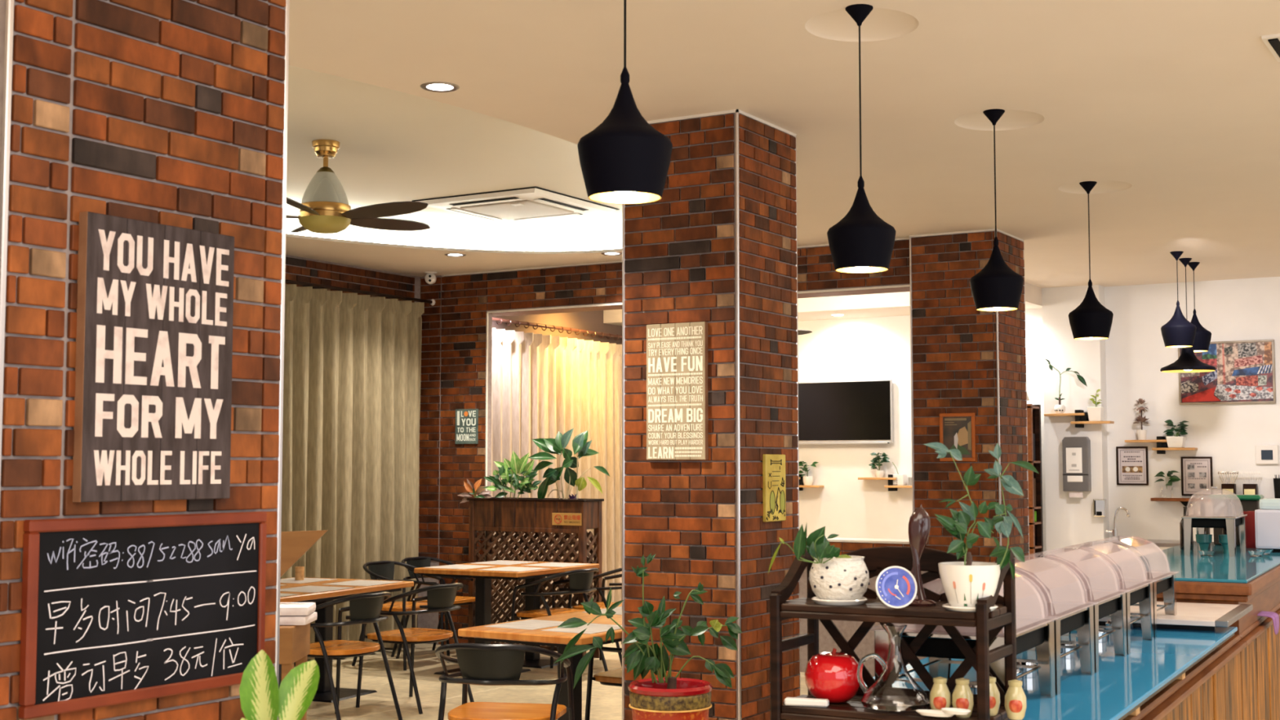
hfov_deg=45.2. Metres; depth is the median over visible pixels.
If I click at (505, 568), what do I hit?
placemat
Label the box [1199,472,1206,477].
picture
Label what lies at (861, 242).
pendant lamp
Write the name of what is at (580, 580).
dining chair
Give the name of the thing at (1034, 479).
book
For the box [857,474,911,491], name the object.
wall shelf
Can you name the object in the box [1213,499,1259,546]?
crate
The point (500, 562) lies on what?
placemat
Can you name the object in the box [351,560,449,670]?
dining chair
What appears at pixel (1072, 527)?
wall column
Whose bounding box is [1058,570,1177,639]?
chafing dish
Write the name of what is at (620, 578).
table cloth
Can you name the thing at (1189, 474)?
picture
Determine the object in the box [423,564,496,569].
placemat
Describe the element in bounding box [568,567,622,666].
dining chair
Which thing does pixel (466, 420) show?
wooden sign
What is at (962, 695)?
jar
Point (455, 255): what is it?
recessed light
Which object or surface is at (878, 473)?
potted plant
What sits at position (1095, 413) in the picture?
potted plant
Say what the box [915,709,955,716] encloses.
spoon rest
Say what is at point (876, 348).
wall
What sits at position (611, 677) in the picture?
dining chair
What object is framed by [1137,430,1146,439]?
pot
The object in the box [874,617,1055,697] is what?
chafing dish
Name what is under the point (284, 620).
napkin stack
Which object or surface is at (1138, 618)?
shelf
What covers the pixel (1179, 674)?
countertop
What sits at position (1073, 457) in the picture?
print
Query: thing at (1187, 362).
pendant lamp
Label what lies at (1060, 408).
potted plant
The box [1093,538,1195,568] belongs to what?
countertop
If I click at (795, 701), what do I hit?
remote
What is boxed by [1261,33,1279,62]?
ceiling vent
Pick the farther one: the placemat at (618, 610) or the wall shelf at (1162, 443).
the wall shelf at (1162, 443)
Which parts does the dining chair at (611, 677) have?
leg, seat, seat frame, rail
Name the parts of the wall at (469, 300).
corner trim, corner trim, trim, opening trim, sill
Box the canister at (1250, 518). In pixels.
[1240,511,1256,548]
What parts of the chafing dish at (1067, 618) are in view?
leg, leg, frame, leg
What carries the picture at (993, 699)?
attached to the jar at (994, 695)
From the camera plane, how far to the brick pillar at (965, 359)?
10.92 m
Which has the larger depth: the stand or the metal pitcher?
the stand
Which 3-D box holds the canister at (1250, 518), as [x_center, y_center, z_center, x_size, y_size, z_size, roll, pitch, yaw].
[3.684,1.011,9.181,0.176,0.220,0.176,-2,-5,31]
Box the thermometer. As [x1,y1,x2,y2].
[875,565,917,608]
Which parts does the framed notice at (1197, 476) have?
frame rail, frame rail, frame rail, frame rail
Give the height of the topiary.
0.381 m
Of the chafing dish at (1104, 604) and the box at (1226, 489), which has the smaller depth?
the chafing dish at (1104, 604)
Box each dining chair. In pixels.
[278,591,402,719]
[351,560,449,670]
[355,582,474,714]
[391,556,475,657]
[435,643,574,719]
[509,568,608,671]
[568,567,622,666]
[584,646,622,719]
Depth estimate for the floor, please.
10.51 m
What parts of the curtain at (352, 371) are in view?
rod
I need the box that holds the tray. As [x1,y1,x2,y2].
[1208,493,1263,500]
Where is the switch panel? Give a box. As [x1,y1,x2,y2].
[1254,444,1279,464]
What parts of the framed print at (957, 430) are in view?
frame rail, frame rail, frame rail, frame rail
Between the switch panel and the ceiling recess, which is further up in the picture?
the ceiling recess
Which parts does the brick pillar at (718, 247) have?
corner trim, trim, corner trim, corner trim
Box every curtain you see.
[280,279,435,659]
[490,328,622,623]
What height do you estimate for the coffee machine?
0.300 m
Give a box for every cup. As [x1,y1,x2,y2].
[294,566,304,580]
[907,477,911,485]
[1195,533,1212,550]
[1217,534,1228,554]
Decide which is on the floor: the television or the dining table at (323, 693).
the dining table at (323, 693)
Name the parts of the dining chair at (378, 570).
leg, backrest, arm rail, seat, leg, leg, rail, leg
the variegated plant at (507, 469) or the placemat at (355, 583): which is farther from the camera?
the variegated plant at (507, 469)
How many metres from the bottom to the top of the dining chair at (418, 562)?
0.790 m
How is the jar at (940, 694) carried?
on the rack
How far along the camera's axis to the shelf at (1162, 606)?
6.00 m
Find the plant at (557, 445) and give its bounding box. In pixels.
[528,428,609,499]
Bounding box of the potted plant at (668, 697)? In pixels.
[554,553,742,719]
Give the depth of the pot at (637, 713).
6.30 m
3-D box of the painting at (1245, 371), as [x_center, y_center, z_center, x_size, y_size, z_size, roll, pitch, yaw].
[5.232,0.112,13.717,0.815,0.560,0.035,-2,-5,31]
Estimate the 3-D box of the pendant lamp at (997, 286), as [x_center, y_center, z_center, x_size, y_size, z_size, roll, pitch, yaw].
[1.662,-0.702,7.183,0.245,0.934,0.245,-2,-5,31]
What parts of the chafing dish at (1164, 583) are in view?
frame, leg, leg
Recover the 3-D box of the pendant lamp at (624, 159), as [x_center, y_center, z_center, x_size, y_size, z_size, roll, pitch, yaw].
[-0.039,-0.901,3.978,0.245,0.972,0.245,-2,-5,31]
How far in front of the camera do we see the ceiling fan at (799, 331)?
14.18 m
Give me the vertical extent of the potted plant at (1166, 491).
0.246 m
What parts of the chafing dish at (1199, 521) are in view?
leg, leg, frame, leg, leg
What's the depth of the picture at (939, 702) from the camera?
3.66 m
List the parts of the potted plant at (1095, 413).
pot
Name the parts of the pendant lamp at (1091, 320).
cord, lamp shade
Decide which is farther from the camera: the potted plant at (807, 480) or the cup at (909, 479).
the potted plant at (807, 480)
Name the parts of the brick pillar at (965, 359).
corner trim, trim, corner trim, corner trim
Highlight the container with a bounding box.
[1273,475,1279,498]
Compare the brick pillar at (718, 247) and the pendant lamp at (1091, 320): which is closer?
the brick pillar at (718, 247)
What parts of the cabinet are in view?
post, post, rail, rail, post, post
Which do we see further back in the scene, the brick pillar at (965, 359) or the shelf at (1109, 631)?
the brick pillar at (965, 359)
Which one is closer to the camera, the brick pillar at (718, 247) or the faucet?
the brick pillar at (718, 247)
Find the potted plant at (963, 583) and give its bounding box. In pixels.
[923,442,1038,612]
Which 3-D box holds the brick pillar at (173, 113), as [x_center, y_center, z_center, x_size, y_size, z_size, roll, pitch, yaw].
[-1.407,0.200,3.747,0.652,3.200,0.841,-2,-5,31]
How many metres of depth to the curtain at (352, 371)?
12.41 m
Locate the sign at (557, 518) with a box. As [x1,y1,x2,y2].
[551,512,582,525]
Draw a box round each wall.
[284,254,441,648]
[417,276,622,627]
[438,237,911,676]
[797,276,1279,582]
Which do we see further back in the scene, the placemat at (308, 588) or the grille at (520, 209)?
the grille at (520, 209)
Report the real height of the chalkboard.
0.418 m
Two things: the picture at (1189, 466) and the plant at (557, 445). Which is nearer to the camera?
the plant at (557, 445)
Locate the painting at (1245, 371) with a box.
[1177,339,1275,404]
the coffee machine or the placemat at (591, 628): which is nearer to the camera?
the placemat at (591, 628)
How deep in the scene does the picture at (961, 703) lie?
3.64 m
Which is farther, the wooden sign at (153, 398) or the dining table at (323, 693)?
the dining table at (323, 693)
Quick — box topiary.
[1133,398,1148,439]
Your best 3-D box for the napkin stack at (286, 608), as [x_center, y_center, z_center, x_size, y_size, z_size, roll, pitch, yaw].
[-1.411,0.971,5.992,0.265,0.034,0.220,0,-4,-4]
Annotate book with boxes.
[1032,433,1035,461]
[1033,478,1035,506]
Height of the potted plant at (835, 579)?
0.206 m
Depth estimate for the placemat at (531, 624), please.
7.62 m
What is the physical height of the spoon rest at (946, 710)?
0.012 m
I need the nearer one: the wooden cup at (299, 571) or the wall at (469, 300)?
the wooden cup at (299, 571)
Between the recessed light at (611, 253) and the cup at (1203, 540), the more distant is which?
the recessed light at (611, 253)
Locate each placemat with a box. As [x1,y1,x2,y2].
[280,577,337,583]
[280,585,351,592]
[280,593,297,596]
[323,579,403,586]
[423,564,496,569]
[472,560,537,564]
[480,566,549,571]
[484,619,564,630]
[520,562,587,567]
[541,622,622,634]
[583,606,622,614]
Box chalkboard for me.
[18,511,266,719]
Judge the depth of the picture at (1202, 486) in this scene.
13.77 m
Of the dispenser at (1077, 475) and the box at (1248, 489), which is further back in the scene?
the dispenser at (1077, 475)
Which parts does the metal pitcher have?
handle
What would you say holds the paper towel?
hanging from the dispenser at (1077, 475)
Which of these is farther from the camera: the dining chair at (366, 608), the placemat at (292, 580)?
the placemat at (292, 580)
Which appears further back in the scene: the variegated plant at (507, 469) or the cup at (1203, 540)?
the variegated plant at (507, 469)
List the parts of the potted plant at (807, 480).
pot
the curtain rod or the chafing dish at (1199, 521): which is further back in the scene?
the curtain rod
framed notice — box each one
[1115,446,1148,485]
[1180,456,1213,496]
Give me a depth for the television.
15.54 m
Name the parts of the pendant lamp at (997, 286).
cord, lamp shade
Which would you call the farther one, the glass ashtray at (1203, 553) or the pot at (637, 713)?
the glass ashtray at (1203, 553)
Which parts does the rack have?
post, rail, post, rail, rail, crest rail, rail, post, rail, rail, post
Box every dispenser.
[1062,436,1091,497]
[1093,498,1106,516]
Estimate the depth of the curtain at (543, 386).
15.15 m
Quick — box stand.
[279,622,310,719]
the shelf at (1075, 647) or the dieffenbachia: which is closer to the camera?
the dieffenbachia
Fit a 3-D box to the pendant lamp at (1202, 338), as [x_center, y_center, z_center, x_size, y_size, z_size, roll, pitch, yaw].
[4.545,-0.435,12.595,0.252,0.730,0.252,-2,-5,31]
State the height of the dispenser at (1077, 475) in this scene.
0.555 m
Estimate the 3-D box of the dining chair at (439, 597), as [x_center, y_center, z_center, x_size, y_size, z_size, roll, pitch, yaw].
[-1.441,1.832,9.922,0.548,0.790,0.586,-2,-5,31]
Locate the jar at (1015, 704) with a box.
[1004,679,1026,719]
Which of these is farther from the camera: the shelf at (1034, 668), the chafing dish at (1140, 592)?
the chafing dish at (1140, 592)
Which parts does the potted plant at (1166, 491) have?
pot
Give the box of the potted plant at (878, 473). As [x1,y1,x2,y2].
[868,452,889,477]
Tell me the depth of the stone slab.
6.11 m
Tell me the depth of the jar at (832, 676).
3.84 m
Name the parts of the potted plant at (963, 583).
stem, pot, painted flower, stem, stem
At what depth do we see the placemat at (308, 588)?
9.83 m
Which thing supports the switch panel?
attached to the wall at (876, 348)
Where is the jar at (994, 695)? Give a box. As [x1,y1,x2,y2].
[989,675,999,715]
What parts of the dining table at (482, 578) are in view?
foot plate, leg, leg, foot plate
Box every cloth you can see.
[619,564,622,582]
[1257,611,1279,635]
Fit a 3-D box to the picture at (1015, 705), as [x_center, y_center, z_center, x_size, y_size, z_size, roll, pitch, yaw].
[0.883,0.813,3.613,0.031,0.036,0.005,-1,-4,13]
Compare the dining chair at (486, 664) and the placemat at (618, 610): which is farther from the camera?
the placemat at (618, 610)
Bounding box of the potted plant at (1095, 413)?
[1087,389,1104,421]
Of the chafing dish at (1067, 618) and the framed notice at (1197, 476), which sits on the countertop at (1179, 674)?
the chafing dish at (1067, 618)
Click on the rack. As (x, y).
(988, 624)
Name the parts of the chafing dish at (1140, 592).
frame, leg, leg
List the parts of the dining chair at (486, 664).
leg, leg, backrest, rail, arm rail, seat, leg, leg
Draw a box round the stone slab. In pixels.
[1098,601,1253,631]
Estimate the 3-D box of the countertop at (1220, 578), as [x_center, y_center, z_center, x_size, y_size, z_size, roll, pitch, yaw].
[3.088,1.583,8.233,0.760,1.050,3.440,-2,-4,28]
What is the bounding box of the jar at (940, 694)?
[929,676,951,710]
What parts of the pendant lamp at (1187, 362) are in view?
cord, lamp shade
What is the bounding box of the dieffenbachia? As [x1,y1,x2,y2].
[239,649,319,719]
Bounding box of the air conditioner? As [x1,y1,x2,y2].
[411,186,619,223]
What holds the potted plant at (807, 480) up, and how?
on the wall shelf at (802, 486)
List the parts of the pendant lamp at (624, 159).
lamp shade, cord, bulb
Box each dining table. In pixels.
[280,577,413,702]
[413,560,599,676]
[457,605,622,719]
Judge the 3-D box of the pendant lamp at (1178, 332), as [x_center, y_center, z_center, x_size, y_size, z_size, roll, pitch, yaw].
[4.186,-0.473,11.960,0.262,0.741,0.262,-2,-5,31]
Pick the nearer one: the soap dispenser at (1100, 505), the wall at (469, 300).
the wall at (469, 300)
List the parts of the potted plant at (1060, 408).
stem, pot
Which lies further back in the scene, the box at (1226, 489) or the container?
the box at (1226, 489)
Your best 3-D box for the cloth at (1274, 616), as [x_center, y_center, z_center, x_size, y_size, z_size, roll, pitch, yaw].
[2.956,1.251,7.316,0.152,0.100,0.238,-2,-4,28]
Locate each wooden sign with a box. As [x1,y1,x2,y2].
[71,211,234,502]
[455,408,478,444]
[646,321,708,459]
[762,453,786,521]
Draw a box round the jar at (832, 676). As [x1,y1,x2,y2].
[804,648,860,702]
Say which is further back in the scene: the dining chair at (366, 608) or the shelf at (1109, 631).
the dining chair at (366, 608)
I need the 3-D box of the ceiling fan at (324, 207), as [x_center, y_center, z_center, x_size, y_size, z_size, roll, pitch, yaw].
[-1.800,-1.019,9.049,1.374,0.542,1.428,-2,-5,31]
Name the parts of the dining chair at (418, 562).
leg, backrest, arm rail, rail, leg, seat, leg, seat frame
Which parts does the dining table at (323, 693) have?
leg, foot plate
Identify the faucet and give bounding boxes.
[1106,506,1129,539]
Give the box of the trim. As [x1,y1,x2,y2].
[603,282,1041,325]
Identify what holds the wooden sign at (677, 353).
attached to the brick pillar at (718, 247)
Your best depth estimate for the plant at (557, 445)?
12.39 m
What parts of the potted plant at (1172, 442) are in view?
pot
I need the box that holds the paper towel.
[1069,491,1083,497]
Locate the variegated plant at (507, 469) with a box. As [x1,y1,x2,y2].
[481,450,542,498]
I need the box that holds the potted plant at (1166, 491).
[1154,470,1180,497]
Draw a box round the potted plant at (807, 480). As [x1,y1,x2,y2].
[799,461,818,484]
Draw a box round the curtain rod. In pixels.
[492,317,622,340]
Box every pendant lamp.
[577,0,672,204]
[826,4,895,273]
[969,108,1023,311]
[1068,181,1113,340]
[1160,251,1196,347]
[1160,257,1216,373]
[1187,262,1211,351]
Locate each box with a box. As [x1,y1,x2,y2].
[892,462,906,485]
[1034,511,1036,521]
[1217,471,1239,494]
[1239,471,1260,494]
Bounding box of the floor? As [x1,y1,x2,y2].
[278,641,808,719]
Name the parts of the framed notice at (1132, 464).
frame rail, frame rail, frame rail, frame rail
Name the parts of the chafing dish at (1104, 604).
frame, leg, leg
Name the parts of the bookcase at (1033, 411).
post, shelf, shelf, shelf, shelf, panel, post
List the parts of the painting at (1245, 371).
frame rail, frame rail, frame rail, frame rail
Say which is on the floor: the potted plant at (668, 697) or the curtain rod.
the potted plant at (668, 697)
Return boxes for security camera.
[424,271,436,284]
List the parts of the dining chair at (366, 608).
leg, leg, leg, seat frame, seat, rail, arm rail, backrest, leg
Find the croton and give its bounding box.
[457,479,492,502]
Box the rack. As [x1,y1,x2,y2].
[769,546,1017,719]
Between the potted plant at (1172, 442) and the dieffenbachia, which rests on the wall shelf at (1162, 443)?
the potted plant at (1172, 442)
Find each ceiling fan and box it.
[285,139,430,233]
[797,329,812,334]
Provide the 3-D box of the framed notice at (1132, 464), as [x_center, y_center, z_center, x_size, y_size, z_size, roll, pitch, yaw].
[4.516,0.971,14.098,0.282,0.354,0.020,-2,-5,31]
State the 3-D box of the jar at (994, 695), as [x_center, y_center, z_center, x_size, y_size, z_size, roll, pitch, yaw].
[0.839,0.806,3.694,0.051,0.092,0.054,-2,-5,31]
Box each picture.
[933,696,946,709]
[955,697,968,709]
[989,696,995,708]
[1008,699,1022,712]
[1122,466,1142,472]
[1187,464,1194,469]
[1187,472,1194,477]
[1187,483,1195,488]
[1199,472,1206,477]
[1199,483,1206,488]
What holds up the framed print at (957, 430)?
attached to the brick pillar at (965, 359)
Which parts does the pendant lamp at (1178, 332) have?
cord, lamp shade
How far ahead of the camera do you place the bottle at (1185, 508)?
8.97 m
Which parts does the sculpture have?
handle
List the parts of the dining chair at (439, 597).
leg, leg, seat, seat frame, leg, rail, arm rail, backrest, leg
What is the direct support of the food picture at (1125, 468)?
attached to the framed notice at (1132, 464)
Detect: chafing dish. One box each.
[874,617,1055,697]
[947,601,1094,695]
[1000,588,1127,672]
[1024,578,1154,654]
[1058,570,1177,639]
[1181,486,1247,556]
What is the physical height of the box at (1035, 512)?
0.100 m
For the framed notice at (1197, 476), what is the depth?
13.80 m
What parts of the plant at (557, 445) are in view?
stem, stem, stem, stem, stem, stem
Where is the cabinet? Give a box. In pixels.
[466,497,604,657]
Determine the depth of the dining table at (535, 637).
7.45 m
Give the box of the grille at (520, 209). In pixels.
[460,200,573,219]
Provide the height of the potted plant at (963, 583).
0.401 m
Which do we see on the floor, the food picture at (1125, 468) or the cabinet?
the cabinet
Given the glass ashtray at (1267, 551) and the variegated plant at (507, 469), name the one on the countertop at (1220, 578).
the glass ashtray at (1267, 551)
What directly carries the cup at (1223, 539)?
on the countertop at (1220, 578)
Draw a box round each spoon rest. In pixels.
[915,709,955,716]
[941,707,970,715]
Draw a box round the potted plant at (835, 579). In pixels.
[768,524,870,604]
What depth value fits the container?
13.34 m
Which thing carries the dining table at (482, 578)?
on the floor
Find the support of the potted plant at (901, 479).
on the wall shelf at (891, 487)
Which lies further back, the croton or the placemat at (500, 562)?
the croton
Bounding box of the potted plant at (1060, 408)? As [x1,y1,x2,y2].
[1045,359,1087,413]
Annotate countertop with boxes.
[864,626,1246,719]
[1092,541,1279,719]
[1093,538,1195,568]
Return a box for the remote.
[784,697,829,707]
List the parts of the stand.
leg, leg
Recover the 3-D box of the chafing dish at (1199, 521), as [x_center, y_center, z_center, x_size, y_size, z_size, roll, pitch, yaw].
[3.213,0.893,8.588,0.300,0.374,0.520,-2,-4,28]
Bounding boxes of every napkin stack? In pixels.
[280,602,315,615]
[280,611,317,625]
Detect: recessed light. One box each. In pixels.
[420,81,459,92]
[444,253,466,257]
[600,251,622,255]
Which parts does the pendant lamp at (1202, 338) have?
cord, lamp shade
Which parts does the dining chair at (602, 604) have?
leg, seat, leg, arm rail, rail, leg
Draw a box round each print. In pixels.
[939,413,975,461]
[1068,452,1079,471]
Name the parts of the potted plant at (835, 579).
stem, stem, pot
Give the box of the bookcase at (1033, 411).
[1026,404,1044,586]
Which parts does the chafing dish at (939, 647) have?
leg, leg, frame, leg, leg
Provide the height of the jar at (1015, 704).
0.092 m
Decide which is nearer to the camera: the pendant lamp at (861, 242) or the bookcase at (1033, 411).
the pendant lamp at (861, 242)
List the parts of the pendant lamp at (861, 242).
cord, lamp shade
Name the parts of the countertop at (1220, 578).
glass, moulding, moulding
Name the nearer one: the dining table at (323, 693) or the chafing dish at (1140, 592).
the chafing dish at (1140, 592)
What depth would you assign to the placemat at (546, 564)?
11.93 m
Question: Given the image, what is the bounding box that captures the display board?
[280,529,328,577]
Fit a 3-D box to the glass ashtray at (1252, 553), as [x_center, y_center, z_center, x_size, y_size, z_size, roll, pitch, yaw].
[3.326,1.044,8.291,0.090,0.027,0.090,-2,-5,31]
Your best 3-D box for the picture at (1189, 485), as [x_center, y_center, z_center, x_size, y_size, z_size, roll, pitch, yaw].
[4.959,1.133,13.819,0.060,0.045,0.001,-2,-5,31]
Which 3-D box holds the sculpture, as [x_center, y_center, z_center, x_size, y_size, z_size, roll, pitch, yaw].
[0.695,0.484,3.822,0.080,0.249,0.080,-2,-5,31]
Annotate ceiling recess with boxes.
[285,65,622,253]
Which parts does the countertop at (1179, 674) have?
moulding, moulding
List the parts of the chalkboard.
frame rail, frame rail, frame rail, frame rail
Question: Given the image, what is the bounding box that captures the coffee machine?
[1254,497,1279,552]
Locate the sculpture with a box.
[907,504,936,606]
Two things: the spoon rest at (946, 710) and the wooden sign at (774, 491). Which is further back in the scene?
the wooden sign at (774, 491)
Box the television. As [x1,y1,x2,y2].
[798,379,893,444]
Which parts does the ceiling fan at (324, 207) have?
blade, blade, blade, lamp shade, lamp shade, rod, blade, blade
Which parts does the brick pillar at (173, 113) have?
corner trim, corner trim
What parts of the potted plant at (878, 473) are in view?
pot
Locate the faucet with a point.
(1114, 531)
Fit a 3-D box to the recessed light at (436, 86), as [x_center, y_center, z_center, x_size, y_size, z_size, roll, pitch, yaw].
[-0.878,-1.206,6.744,0.172,0.026,0.172,-2,-5,31]
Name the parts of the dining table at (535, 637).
leg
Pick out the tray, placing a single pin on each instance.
(1246, 497)
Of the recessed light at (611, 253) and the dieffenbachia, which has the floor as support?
the dieffenbachia
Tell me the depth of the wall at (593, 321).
15.61 m
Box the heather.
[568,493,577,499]
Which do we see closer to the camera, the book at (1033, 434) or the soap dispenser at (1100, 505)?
the soap dispenser at (1100, 505)
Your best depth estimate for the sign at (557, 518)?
12.26 m
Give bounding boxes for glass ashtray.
[1198,550,1215,555]
[1248,550,1265,556]
[1256,548,1273,554]
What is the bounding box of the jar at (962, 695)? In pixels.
[951,677,973,717]
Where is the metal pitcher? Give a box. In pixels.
[857,623,929,712]
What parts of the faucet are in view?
spout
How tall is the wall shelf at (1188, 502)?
0.090 m
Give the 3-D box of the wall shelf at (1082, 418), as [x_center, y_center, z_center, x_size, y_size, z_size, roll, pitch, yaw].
[4.030,0.540,14.116,0.605,0.161,0.140,-2,-5,31]
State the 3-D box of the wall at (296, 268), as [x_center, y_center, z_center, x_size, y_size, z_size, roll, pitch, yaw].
[-2.646,0.767,12.066,0.250,3.200,3.200,-2,-5,31]
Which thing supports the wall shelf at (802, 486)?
attached to the wall at (876, 348)
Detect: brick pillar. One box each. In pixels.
[0,0,289,719]
[622,109,800,719]
[909,228,1030,660]
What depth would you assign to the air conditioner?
11.09 m
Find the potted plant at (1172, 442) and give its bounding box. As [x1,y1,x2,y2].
[1163,419,1188,447]
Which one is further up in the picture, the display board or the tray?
the tray
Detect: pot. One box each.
[631,708,709,719]
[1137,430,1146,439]
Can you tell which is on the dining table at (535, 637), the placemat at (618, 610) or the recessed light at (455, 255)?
the placemat at (618, 610)
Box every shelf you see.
[799,474,823,490]
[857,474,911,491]
[907,659,1040,685]
[1016,644,1081,662]
[1044,409,1114,427]
[1060,629,1115,644]
[1098,614,1143,628]
[1124,436,1197,453]
[1129,604,1167,615]
[1150,497,1213,507]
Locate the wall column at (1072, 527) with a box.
[1041,284,1109,582]
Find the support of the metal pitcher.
on the rack
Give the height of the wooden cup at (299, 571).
0.092 m
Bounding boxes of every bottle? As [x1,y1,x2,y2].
[1179,506,1193,550]
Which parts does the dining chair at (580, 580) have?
leg, leg, seat, leg, arm rail, rail, backrest, leg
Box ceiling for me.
[285,0,1279,288]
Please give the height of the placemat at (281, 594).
0.002 m

